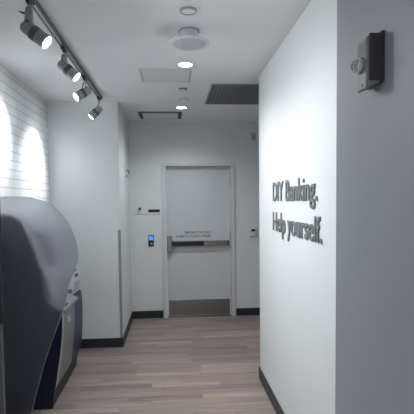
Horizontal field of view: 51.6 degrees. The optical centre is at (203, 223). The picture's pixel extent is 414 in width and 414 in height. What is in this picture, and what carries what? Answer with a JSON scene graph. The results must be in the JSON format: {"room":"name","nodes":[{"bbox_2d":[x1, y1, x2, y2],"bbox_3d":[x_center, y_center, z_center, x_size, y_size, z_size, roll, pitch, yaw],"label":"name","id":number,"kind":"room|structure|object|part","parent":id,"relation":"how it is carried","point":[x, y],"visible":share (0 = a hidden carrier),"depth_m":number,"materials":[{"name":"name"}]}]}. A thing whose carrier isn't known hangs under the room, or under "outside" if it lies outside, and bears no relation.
{"room":"bank atm lobby","nodes":[
{"label":"bank atm lobby","id":0,"kind":"room"},
{"bbox_2d":[0,64,49,203],"bbox_3d":[-1.451,0.255,0.585,0.120,2.748,8.349,-1,3,-4],"label":"wall","id":1,"kind":"structure","parent":0,"point":[24,146],"depth_m":3.88,"materials":[{"name":"white brick"}]},
{"bbox_2d":[47,102,131,338],"bbox_3d":[-1.423,0.004,5.418,0.877,2.748,1.301,-1,3,-4],"label":"wall pier","id":2,"kind":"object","parent":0,"point":[89,186],"visible":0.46,"depth_m":4.77,"materials":[{"name":"paint"}]},
{"bbox_2d":[81,311,132,347],"bbox_3d":[-1.338,1.327,5.420,0.767,0.105,1.178,-1,3,-4],"label":"baseboard","id":3,"kind":"object","parent":2,"relation":"attached to","point":[100,342],"visible":0.76,"depth_m":4.85,"materials":[{"name":"rubber"}]},
{"bbox_2d":[118,230,122,337],"bbox_3d":[-0.943,0.686,4.848,0.029,1.225,0.033,-1,3,-4],"label":"guard","id":4,"kind":"object","parent":2,"relation":"attached to","point":[119,231],"visible":1,"depth_m":4.83,"materials":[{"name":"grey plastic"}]},
{"bbox_2d":[124,165,129,177],"bbox_3d":[-0.961,-0.650,5.368,0.057,0.150,0.100,-1,3,-4],"label":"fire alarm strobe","id":5,"kind":"object","parent":2,"relation":"attached to","point":[125,170],"visible":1,"depth_m":5.33,"materials":[{"name":"white plastic"}]},
{"bbox_2d":[32,315,275,413],"bbox_3d":[0.470,1.613,1.472,4.300,0.100,9.700,-1,3,-4],"label":"floor","id":6,"kind":"structure","parent":0,"point":[211,364],"depth_m":4.13,"materials":[{"name":"brown wood"}]},
{"bbox_2d":[0,212,5,413],"bbox_3d":[-1.327,0.655,2.447,0.379,1.755,0.060,-1,3,-4],"label":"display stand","id":7,"kind":"object","parent":6,"relation":"on","point":[2,376],"visible":1,"depth_m":2.46,"materials":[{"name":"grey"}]},
{"bbox_2d":[0,197,77,413],"bbox_3d":[-1.274,0.640,3.313,0.608,1.694,0.014,-1,3,-4],"label":"privacy wing","id":8,"kind":"object","parent":6,"relation":"on","point":[40,252],"visible":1,"depth_m":3.30},
{"bbox_2d":[33,264,82,409],"bbox_3d":[-1.378,0.681,3.830,0.475,1.560,0.920,-1,3,-4],"label":"machine","id":9,"kind":"object","parent":6,"relation":"on","point":[61,360],"visible":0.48,"depth_m":3.57,"materials":[{"name":"black metal"}]},
{"bbox_3d":[-1.354,0.711,3.385,0.458,1.545,0.028,-1,3,-4],"label":"panel","id":10,"kind":"part","parent":9,"relation":"part of","materials":[{"name":"blue"}]},
{"bbox_3d":[-1.152,1.011,3.414,0.075,0.605,0.022,-1,3,-4],"label":"edge trim","id":11,"kind":"part","parent":9,"relation":"part of","materials":[{"name":"grey plastic"}]},
{"bbox_3d":[-1.369,1.001,3.655,0.458,0.605,0.482,-1,3,-4],"label":"panel","id":12,"kind":"part","parent":9,"relation":"part of","materials":[{"name":"grey metal"}]},
{"bbox_2d":[63,293,77,313],"bbox_3d":[-1.191,0.673,3.652,0.128,0.080,0.480,-1,3,-4],"label":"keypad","id":13,"kind":"object","parent":9,"relation":"attached to","point":[71,299],"depth_m":3.70,"materials":[{"name":"grey metal"}]},
{"bbox_3d":[-1.411,0.978,4.099,0.439,0.605,0.410,-1,3,-4],"label":"panel","id":14,"kind":"part","parent":9,"relation":"part of","materials":[{"name":"blue"}]},
{"bbox_2d":[0,0,310,121],"bbox_3d":[0.438,-1.231,1.324,4.300,0.100,9.700,-1,3,-4],"label":"ceiling","id":15,"kind":"structure","parent":0,"point":[110,39],"depth_m":3.08,"materials":[{"name":"paint"}]},
{"bbox_2d":[31,0,101,99],"bbox_3d":[-0.872,-1.161,1.584,0.044,0.035,5.800,-1,3,-4],"label":"track","id":16,"kind":"object","parent":15,"relation":"attached to","point":[37,7],"visible":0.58,"depth_m":2.85,"materials":[{"name":"grey metal"}]},
{"bbox_2d":[19,0,51,48],"bbox_3d":[-0.890,-1.052,2.263,0.167,0.259,0.091,-1,3,-4],"label":"track spotlight","id":17,"kind":"object","parent":16,"relation":"attached to","point":[33,32],"visible":1,"depth_m":2.24,"materials":[{"name":"grey metal"}]},
{"bbox_3d":[-0.923,-1.082,2.258,0.048,0.115,0.052,-1,3,-4],"label":"arm","id":18,"kind":"part","parent":17,"relation":"part of"},
{"bbox_2d":[57,46,80,81],"bbox_3d":[-0.942,-1.104,2.992,0.158,0.230,0.091,-1,3,-4],"label":"track spotlight","id":19,"kind":"object","parent":16,"relation":"attached to","point":[67,69],"visible":1,"depth_m":2.96,"materials":[{"name":"grey metal"}]},
{"bbox_3d":[-0.977,-1.135,2.987,0.048,0.082,0.052,-1,3,-4],"label":"arm","id":20,"kind":"part","parent":19,"relation":"part of"},
{"bbox_2d":[73,76,91,100],"bbox_3d":[-1.038,-1.144,3.655,0.093,0.216,0.160,2,4,41],"label":"track spotlight","id":21,"kind":"object","parent":16,"relation":"attached to","point":[82,93],"visible":1,"depth_m":3.63,"materials":[{"name":"grey metal"}]},
{"bbox_2d":[88,96,101,119],"bbox_3d":[-1.114,-1.173,4.388,0.147,0.232,0.094,-2,3,-16],"label":"track spotlight","id":22,"kind":"object","parent":16,"relation":"attached to","point":[96,111],"visible":1,"depth_m":4.36,"materials":[{"name":"grey metal"}]},
{"bbox_2d":[137,111,181,118],"bbox_3d":[-0.556,-1.380,5.491,0.554,0.010,0.464,-1,3,-4],"label":"ceiling vent","id":23,"kind":"object","parent":15,"relation":"in","point":[142,114],"visible":1,"depth_m":5.45,"materials":[{"name":"grey metal"}]},
{"bbox_3d":[-0.558,-1.380,5.511,0.450,0.008,0.340,-1,3,-4],"label":"blade","id":24,"kind":"part","parent":23,"relation":"part of","materials":[{"name":"white plastic"}]},
{"bbox_2d":[138,68,192,82],"bbox_3d":[-0.334,-1.296,3.770,0.450,0.005,0.400,-1,3,-4],"label":"ceiling access panel","id":25,"kind":"object","parent":15,"relation":"attached to","point":[147,75],"visible":1,"depth_m":3.75,"materials":[{"name":"white paint"}]},
{"bbox_2d":[177,62,193,67],"bbox_3d":[-0.149,-1.282,3.468,0.136,0.007,0.136,-1,3,-4],"label":"recessed light","id":26,"kind":"object","parent":15,"relation":"in","point":[181,64],"visible":1,"depth_m":3.46,"materials":[{"name":"white plastic"}]},
{"bbox_2d":[180,6,196,14],"bbox_3d":[-0.090,-1.229,2.481,0.100,0.011,0.100,-1,3,-4],"label":"ceiling disc","id":27,"kind":"object","parent":15,"relation":"attached to","point":[186,10],"visible":1,"depth_m":2.46,"materials":[{"name":"grey plastic"}]},
{"bbox_2d":[169,27,209,50],"bbox_3d":[-0.097,-1.204,2.788,0.266,0.093,0.266,-1,3,-4],"label":"speaker","id":28,"kind":"object","parent":15,"relation":"attached to","point":[188,40],"visible":1,"depth_m":2.74},
{"bbox_2d":[173,38,204,49],"bbox_3d":[-0.096,-1.162,2.790,0.210,0.008,0.210,-1,3,-4],"label":"grille","id":29,"kind":"object","parent":28,"relation":"attached to","point":[178,43],"depth_m":2.76,"materials":[{"name":"grey metal"}]},
{"bbox_2d":[205,84,258,104],"bbox_3d":[0.457,-1.341,4.485,0.841,0.008,0.831,-1,3,-4],"label":"ceiling vent","id":30,"kind":"object","parent":15,"relation":"in","point":[242,94],"visible":0.6,"depth_m":4.45,"materials":[{"name":"grey metal"}]},
{"bbox_2d":[128,121,259,310],"bbox_3d":[0.614,-0.057,6.148,3.292,2.748,0.130,-1,3,-4],"label":"wall","id":31,"kind":"structure","parent":0,"point":[151,144],"depth_m":6.00,"materials":[{"name":"paint"}]},
{"bbox_2d":[134,215,161,310],"bbox_3d":[-0.784,0.556,6.005,0.370,1.353,0.014,-1,3,-4],"label":"wall panel","id":32,"kind":"object","parent":31,"relation":"attached to","point":[148,284],"depth_m":6.00,"materials":[{"name":"paint"}]},
{"bbox_2d":[148,235,153,246],"bbox_3d":[-0.738,0.244,5.984,0.076,0.160,0.031,-1,3,-4],"label":"card reader","id":33,"kind":"object","parent":31,"relation":"attached to","point":[150,237],"visible":1,"depth_m":5.97,"materials":[{"name":"black plastic"}]},
{"bbox_2d":[148,209,159,211],"bbox_3d":[-0.695,-0.174,5.977,0.160,0.038,0.008,-1,3,-4],"label":"name plate","id":34,"kind":"object","parent":31,"relation":"attached to","point":[152,210],"visible":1,"depth_m":5.97,"materials":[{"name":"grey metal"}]},
{"bbox_2d":[133,308,259,318],"bbox_3d":[0.589,1.267,6.143,3.182,0.105,0.010,-1,3,-4],"label":"baseboard","id":35,"kind":"structure","parent":31,"relation":"attached to","point":[239,311],"depth_m":6.05,"materials":[{"name":"rubber"}]},
{"bbox_2d":[161,162,235,317],"bbox_3d":[-0.071,0.239,6.094,1.024,2.179,0.128,-1,3,-4],"label":"door","id":36,"kind":"structure","parent":31,"relation":"in","point":[198,199],"depth_m":6.09,"materials":[{"name":"white paint"}]},
{"bbox_3d":[-0.061,1.203,6.152,0.874,0.223,0.002,-1,3,-4],"label":"kick plate","id":37,"kind":"part","parent":36,"relation":"part of","materials":[{"name":"metal"}]},
{"bbox_3d":[-0.053,0.283,6.078,0.793,0.076,0.053,-1,3,-4],"label":"bar rail","id":38,"kind":"part","parent":36,"relation":"part of","materials":[{"name":"metal"}]},
{"bbox_2d":[250,227,256,235],"bbox_3d":[0.701,0.118,6.083,0.103,0.133,0.029,-1,3,-4],"label":"wall thermostat","id":39,"kind":"object","parent":31,"relation":"attached to","point":[253,230],"visible":1,"depth_m":6.07,"materials":[{"name":"white plastic"}]},
{"bbox_2d":[251,133,255,140],"bbox_3d":[0.695,-1.215,6.013,0.058,0.110,0.032,-1,3,-4],"label":"wall sensor","id":40,"kind":"object","parent":31,"relation":"attached to","point":[253,135],"visible":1,"depth_m":6.00,"materials":[{"name":"grey plastic"}]},
{"bbox_2d":[259,0,336,413],"bbox_3d":[0.727,0.121,2.688,0.269,2.748,2.437,-1,3,-4],"label":"wall","id":41,"kind":"structure","parent":0,"point":[298,84],"depth_m":2.63,"materials":[{"name":"paint"}]},
{"bbox_2d":[259,367,283,413],"bbox_3d":[0.736,1.441,2.761,0.279,0.105,2.447,-1,3,-4],"label":"baseboard","id":42,"kind":"structure","parent":41,"relation":"attached to","point":[270,394],"depth_m":3.50,"materials":[{"name":"rubber"}]},
{"bbox_2d":[272,178,317,208],"bbox_3d":[0.573,-0.195,2.813,0.008,0.186,1.021,-1,3,-4],"label":"lettering","id":43,"kind":"object","parent":41,"relation":"attached to","point":[291,196],"depth_m":2.67,"materials":[{"name":"grey metal"}]},
{"bbox_2d":[273,212,322,243],"bbox_3d":[0.578,0.031,2.789,0.008,0.188,1.094,-1,3,-4],"label":"lettering","id":44,"kind":"object","parent":41,"relation":"attached to","point":[298,226],"depth_m":2.63,"materials":[{"name":"grey"}]},
{"bbox_2d":[335,0,413,413],"bbox_3d":[0.874,0.309,-0.975,0.507,2.748,4.900,-1,3,-4],"label":"wall","id":45,"kind":"structure","parent":0,"point":[374,349],"depth_m":1.15,"materials":[{"name":"paint"}]},
{"bbox_2d":[351,30,384,92],"bbox_3d":[0.422,-0.419,1.129,0.072,0.144,0.089,-1,3,-4],"label":"fire alarm strobe","id":46,"kind":"object","parent":45,"relation":"attached to","point":[369,65],"visible":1,"depth_m":1.09,"materials":[{"name":"grey plastic"}]},
{"bbox_2d":[357,41,365,57],"bbox_3d":[0.411,-0.447,1.118,0.001,0.040,0.047,-1,3,-4],"label":"grille","id":47,"kind":"object","parent":46,"relation":"attached to","point":[361,50],"depth_m":1.11,"materials":[{"name":"plastic"}]},
{"bbox_3d":[0.452,-0.428,1.131,0.011,0.128,0.088,-1,3,-4],"label":"plate","id":48,"kind":"part","parent":46,"relation":"part of","materials":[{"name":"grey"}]}
]}

